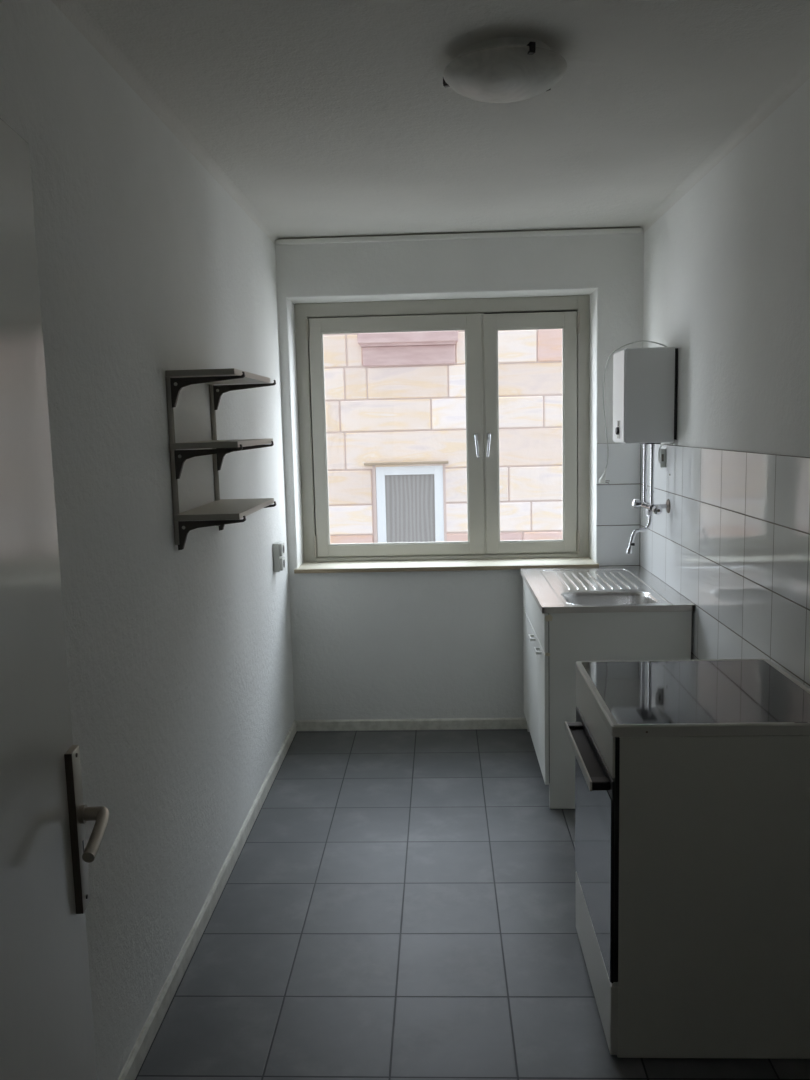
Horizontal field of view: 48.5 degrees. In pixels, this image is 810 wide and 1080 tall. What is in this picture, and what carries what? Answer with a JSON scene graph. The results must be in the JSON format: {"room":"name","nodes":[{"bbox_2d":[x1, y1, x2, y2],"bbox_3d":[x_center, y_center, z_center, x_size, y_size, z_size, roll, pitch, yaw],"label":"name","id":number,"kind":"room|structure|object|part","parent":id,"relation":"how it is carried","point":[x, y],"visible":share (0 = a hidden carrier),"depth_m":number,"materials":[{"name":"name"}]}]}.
{"room":"kitchen","nodes":[
{"label":"kitchen","id":0,"kind":"room"},
{"bbox_2d":[0,0,293,1079],"bbox_3d":[-0.786,0.012,2.657,0.200,2.515,4.520,-1,7,2],"label":"wall","id":1,"kind":"structure","parent":0,"point":[179,662],"depth_m":2.41,"materials":[{"name":"paint"}]},
{"bbox_2d":[51,0,279,243],"bbox_3d":[-0.704,-1.210,2.405,0.030,0.030,4.100,-1,7,2],"label":"trim","id":2,"kind":"structure","parent":1,"relation":"attached to","point":[73,10],"depth_m":2.48,"materials":[{"name":"paint"}]},
{"bbox_2d":[165,372,245,549],"bbox_3d":[-0.575,-0.230,2.653,0.231,0.520,0.020,-1,7,2],"label":"wall rail","id":3,"kind":"object","parent":1,"relation":"attached to","point":[173,385],"visible":1,"depth_m":2.65,"materials":[{"name":"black metal"}]},
{"bbox_2d":[118,719,296,1079],"bbox_3d":[-0.655,1.239,2.719,0.012,0.060,4.100,-1,7,2],"label":"baseboard","id":4,"kind":"structure","parent":1,"relation":"attached to","point":[146,1037],"depth_m":2.79,"materials":[{"name":"paint"}]},
{"bbox_2d":[209,380,275,530],"bbox_3d":[-0.556,-0.294,3.148,0.231,0.520,0.020,-1,7,2],"label":"wall rail","id":5,"kind":"object","parent":1,"relation":"attached to","point":[216,391],"visible":0.78,"depth_m":3.13,"materials":[{"name":"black metal"}]},
{"bbox_2d":[165,368,269,384],"bbox_3d":[-0.583,-0.520,2.878,0.201,0.018,0.560,-1,7,2],"label":"shelf board","id":6,"kind":"object","parent":5,"relation":"on","point":[250,378],"visible":0.8,"depth_m":2.62,"materials":[{"name":"beige laminate"}]},
{"bbox_2d":[170,438,272,448],"bbox_3d":[-0.578,-0.312,2.905,0.201,0.018,0.560,-1,7,2],"label":"shelf board","id":7,"kind":"object","parent":5,"relation":"on","point":[235,443],"visible":0.91,"depth_m":2.63,"materials":[{"name":"beige laminate"}]},
{"bbox_2d":[174,498,273,520],"bbox_3d":[-0.575,-0.103,2.932,0.196,0.018,0.560,-1,7,2],"label":"shelf board","id":8,"kind":"object","parent":5,"relation":"on","point":[223,509],"visible":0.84,"depth_m":2.80,"materials":[{"name":"beige laminate"}]},
{"bbox_2d":[273,541,284,571],"bbox_3d":[-0.597,0.078,4.272,0.044,0.135,0.090,-1,7,2],"label":"box","id":9,"kind":"object","parent":1,"relation":"attached to","point":[278,546],"visible":1,"depth_m":4.23,"materials":[{"name":"white plastic"}]},
{"bbox_2d":[279,542,284,555],"bbox_3d":[-0.583,0.043,4.267,0.014,0.058,0.076,-1,7,2],"label":"socket","id":10,"kind":"object","parent":9,"relation":"attached to","point":[281,544],"depth_m":4.24,"materials":[{"name":"white plastic"}]},
{"bbox_2d":[280,556,284,570],"bbox_3d":[-0.581,0.111,4.276,0.014,0.058,0.076,-1,7,2],"label":"socket","id":11,"kind":"object","parent":9,"relation":"attached to","point":[282,558],"depth_m":4.24,"materials":[{"name":"white plastic"}]},
{"bbox_2d":[78,0,809,237],"bbox_3d":[0.108,-1.248,1.839,2.500,0.150,5.750,-1,7,2],"label":"ceiling","id":12,"kind":"structure","parent":0,"point":[329,117],"depth_m":2.59,"materials":[{"name":"paint"}]},
{"bbox_2d":[443,37,566,102],"bbox_3d":[0.256,-1.188,2.306,0.317,0.094,0.316,-1,7,2],"label":"ceiling lamp","id":13,"kind":"object","parent":12,"relation":"attached to","point":[503,69],"visible":1,"depth_m":2.22,"materials":[{"name":"white glass"}]},
{"bbox_3d":[0.255,-1.222,2.301,0.240,0.026,0.240,-1,7,2],"label":"plate","id":14,"kind":"part","parent":13,"relation":"part of","materials":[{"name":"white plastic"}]},
{"bbox_2d":[275,228,643,720],"bbox_3d":[0.291,-0.328,4.721,2.197,2.615,0.340,-1,7,2],"label":"wall","id":15,"kind":"structure","parent":0,"point":[413,644],"depth_m":4.63,"materials":[{"name":"paint"}]},
{"bbox_2d":[296,718,526,730],"bbox_3d":[0.317,0.963,4.709,1.778,0.056,0.012,-1,7,2],"label":"baseboard","id":16,"kind":"structure","parent":15,"relation":"attached to","point":[459,723],"depth_m":4.71,"materials":[{"name":"paint"}]},
{"bbox_2d":[294,295,589,561],"bbox_3d":[0.202,-0.571,4.742,1.530,1.361,0.132,-1,7,2],"label":"window","id":17,"kind":"structure","parent":15,"relation":"in","point":[481,319],"depth_m":4.71,"materials":[{"name":"grey paint"}]},
{"bbox_3d":[-0.038,-0.543,4.767,0.899,1.255,0.062,-1,7,2],"label":"sash","id":18,"kind":"part","parent":17,"relation":"part of","materials":[{"name":"grey paint"}]},
{"bbox_3d":[0.374,-0.495,4.703,0.023,0.123,0.049,-2,7,-7],"label":"handle","id":19,"kind":"part","parent":17,"relation":"part of","materials":[{"name":"silver metal"}]},
{"bbox_3d":[0.438,-0.496,4.701,0.023,0.123,0.049,0,7,12],"label":"handle","id":20,"kind":"part","parent":17,"relation":"part of","materials":[{"name":"silver metal"}]},
{"bbox_3d":[0.660,-0.554,4.739,0.480,1.251,0.062,-1,7,2],"label":"sash","id":21,"kind":"part","parent":17,"relation":"part of","materials":[{"name":"grey paint"}]},
{"bbox_2d":[294,557,598,572],"bbox_3d":[0.212,0.130,4.714,1.554,0.022,0.267,-1,7,2],"label":"windowsill","id":22,"kind":"structure","parent":15,"relation":"attached to","point":[512,563],"depth_m":4.63,"materials":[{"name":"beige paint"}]},
{"bbox_2d":[275,226,640,244],"bbox_3d":[0.250,-1.486,4.387,1.785,0.033,0.028,-1,7,2],"label":"trim","id":23,"kind":"structure","parent":15,"relation":"attached to","point":[606,230],"depth_m":4.38,"materials":[{"name":"white paint"}]},
{"bbox_2d":[596,443,640,566],"bbox_3d":[1.077,-0.147,4.540,0.218,0.684,0.005,-1,7,2],"label":"wall tiles","id":24,"kind":"structure","parent":15,"relation":"attached to","point":[617,519],"depth_m":4.53,"materials":[{"name":"white tile"}]},
{"bbox_2d":[135,729,809,1079],"bbox_3d":[0.171,1.380,2.176,2.500,0.120,5.750,-1,7,2],"label":"floor","id":25,"kind":"structure","parent":0,"point":[395,904],"depth_m":2.80,"materials":[{"name":"tile"}]},
{"bbox_2d":[523,579,691,808],"bbox_3d":[0.868,0.636,4.124,0.608,0.823,0.956,-1,7,2],"label":"base cabinet","id":26,"kind":"object","parent":25,"relation":"on","point":[553,643],"visible":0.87,"depth_m":3.64,"materials":[{"name":"white laminate"}]},
{"bbox_3d":[0.602,0.657,4.272,0.016,0.550,0.688,-1,7,2],"label":"cabinet door","id":27,"kind":"part","parent":26,"relation":"part of","materials":[{"name":"white laminate"}]},
{"bbox_3d":[0.567,0.436,4.017,0.024,0.012,0.085,-1,7,2],"label":"handle","id":28,"kind":"part","parent":26,"relation":"part of","materials":[{"name":"white plastic"}]},
{"bbox_3d":[0.588,0.316,4.094,0.016,0.162,0.954,-1,7,2],"label":"panel","id":29,"kind":"part","parent":26,"relation":"part of","materials":[{"name":"white laminate"}]},
{"bbox_3d":[0.558,0.466,3.786,0.024,0.012,0.085,-1,7,2],"label":"handle","id":30,"kind":"part","parent":26,"relation":"part of","materials":[{"name":"white plastic"}]},
{"bbox_3d":[0.583,0.718,3.797,0.016,0.550,0.262,-1,7,2],"label":"cabinet door","id":31,"kind":"part","parent":26,"relation":"part of","materials":[{"name":"white laminate"}]},
{"bbox_2d":[520,566,694,613],"bbox_3d":[0.871,0.272,4.077,0.605,0.156,0.978,-1,7,2],"label":"sink","id":32,"kind":"object","parent":26,"relation":"in","point":[626,588],"visible":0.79,"depth_m":3.90,"materials":[{"name":"silver metal"}]},
{"bbox_2d":[565,659,809,1058],"bbox_3d":[0.777,0.829,2.473,0.622,0.868,0.591,-1,7,2],"label":"electric stove","id":33,"kind":"object","parent":25,"relation":"on","point":[692,777],"visible":1,"depth_m":2.20,"materials":[{"name":"white metal"}]},
{"bbox_2d":[565,706,614,982],"bbox_3d":[0.762,0.835,2.474,0.592,0.816,0.582,-1,7,2],"label":"oven","id":34,"kind":"object","parent":33,"relation":"in","point":[592,741],"depth_m":2.39,"materials":[{"name":"black"}]},
{"bbox_3d":[0.510,0.484,2.439,0.007,0.103,0.584,-1,7,2],"label":"control panel","id":35,"kind":"part","parent":33,"relation":"part of","materials":[{"name":"white metal"}]},
{"bbox_3d":[0.534,1.160,2.525,0.023,0.186,0.582,-1,7,2],"label":"drawer","id":36,"kind":"part","parent":33,"relation":"part of","materials":[{"name":"white metal"}]},
{"bbox_3d":[0.791,0.412,2.419,0.575,0.028,0.590,-1,7,2],"label":"cooktop frame","id":37,"kind":"part","parent":33,"relation":"part of","materials":[{"name":"white"}]},
{"bbox_3d":[0.789,0.402,2.418,0.540,0.005,0.564,-1,7,2],"label":"ceramic glass","id":38,"kind":"part","parent":33,"relation":"part of","materials":[{"name":"black"}]},
{"bbox_3d":[0.795,0.876,2.192,0.546,0.832,0.017,-1,7,2],"label":"panel","id":39,"kind":"part","parent":33,"relation":"part of","materials":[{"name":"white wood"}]},
{"bbox_2d":[643,78,809,456],"bbox_3d":[1.212,-0.025,2.575,0.194,2.515,4.520,-1,7,2],"label":"wall","id":40,"kind":"structure","parent":0,"point":[726,285],"depth_m":2.96,"materials":[{"name":"paint"}]},
{"bbox_2d":[599,341,677,483],"bbox_3d":[1.047,-0.568,4.141,0.238,0.658,0.671,-1,7,2],"label":"water heater","id":41,"kind":"object","parent":40,"relation":"attached to","point":[645,380],"visible":1,"depth_m":3.81,"materials":[{"name":"white"}]},
{"bbox_3d":[0.927,-0.477,3.930,0.012,0.034,0.034,-1,7,2],"label":"temperature knob","id":42,"kind":"part","parent":41,"relation":"part of","materials":[{"name":"black plastic"}]},
{"bbox_3d":[1.148,-0.632,3.922,0.016,0.381,0.239,-1,7,2],"label":"plate","id":43,"kind":"part","parent":41,"relation":"part of","materials":[{"name":"black plastic"}]},
{"bbox_2d":[639,56,809,231],"bbox_3d":[1.067,-1.244,2.333,0.030,0.030,4.100,-1,7,2],"label":"trim","id":44,"kind":"structure","parent":40,"relation":"attached to","point":[801,74],"depth_m":2.96,"materials":[{"name":"paint"}]},
{"bbox_2d":[640,444,809,688],"bbox_3d":[1.121,0.504,2.556,0.006,1.474,4.100,-1,7,2],"label":"wall tiles","id":45,"kind":"structure","parent":40,"relation":"attached to","point":[733,541],"depth_m":3.06,"materials":[{"name":"white tile"}]},
{"bbox_2d":[626,444,669,553],"bbox_3d":[1.077,-0.182,3.969,0.180,0.484,0.155,4,9,34],"label":"tap","id":46,"kind":"object","parent":45,"relation":"attached to","point":[651,508],"visible":0.98,"depth_m":3.97,"materials":[{"name":"silver metal"}]},
{"bbox_3d":[1.038,-0.163,4.031,0.041,0.043,0.040,-3,8,-16],"label":"valve knob","id":47,"kind":"part","parent":46,"relation":"part of","materials":[{"name":"silver metal"}]},
{"bbox_3d":[1.040,-0.040,3.983,0.117,0.176,0.018,-3,7,-12],"label":"spout","id":48,"kind":"part","parent":46,"relation":"part of","materials":[{"name":"silver metal"}]},
{"bbox_3d":[1.092,-0.131,3.899,0.041,0.042,0.041,-1,7,2],"label":"valve knob","id":49,"kind":"part","parent":46,"relation":"part of","materials":[{"name":"silver metal"}]},
{"bbox_2d":[658,443,672,467],"bbox_3d":[1.141,-0.370,3.928,0.033,0.114,0.165,-1,7,2],"label":"wall socket","id":50,"kind":"object","parent":45,"relation":"attached to","point":[662,452],"visible":0.92,"depth_m":4.00,"materials":[{"name":"white plastic"}]},
{"bbox_3d":[-0.035,0.518,0.473,0.880,2.030,0.140,-1,7,2],"label":"trim","id":51,"kind":"structure","parent":0,"visible":0},
{"bbox_2d":[0,118,108,1079],"bbox_3d":[-0.456,0.485,0.958,0.098,1.977,0.821,-2,7,-4],"label":"door","id":52,"kind":"structure","parent":51,"relation":"attached to","point":[47,1027],"depth_m":1.19,"materials":[{"name":"white paint"}]},
{"bbox_3d":[-0.486,0.430,1.337,0.011,0.248,0.038,-2,7,-4],"label":"handle plate","id":53,"kind":"part","parent":52,"relation":"part of","materials":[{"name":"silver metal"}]},
{"bbox_3d":[-0.457,0.419,1.293,0.052,0.042,0.118,-2,7,-7],"label":"handle","id":54,"kind":"part","parent":52,"relation":"part of","materials":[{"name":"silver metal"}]},
{"label":"outside","id":55,"kind":"structure","parent":0,"visible":0},
{"bbox_3d":[0.616,3.588,8.392,26.000,0.100,5.960,-1,7,2],"label":"ground","id":56,"kind":"structure","parent":55,"visible":0},
{"bbox_2d":[323,329,562,543],"bbox_3d":[0.229,-0.626,10.653,11.200,8.297,0.430,-1,7,2],"label":"building","id":57,"kind":"structure","parent":56,"relation":"on","point":[395,402],"depth_m":10.48,"materials":[{"name":"stone"}]},
{"bbox_3d":[0.034,-2.307,10.318,1.150,0.150,0.180,-1,7,2],"label":"window sill","id":58,"kind":"part","parent":57,"relation":"part of","materials":[{"name":"pink stone"}]},
{"bbox_2d":[385,474,435,542],"bbox_3d":[0.069,-0.141,10.686,0.600,1.300,0.010,-1,7,2],"label":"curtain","id":59,"kind":"object","parent":57,"relation":"hanging from","point":[409,499],"depth_m":10.65,"materials":[{"name":"white fabric"}]}
]}

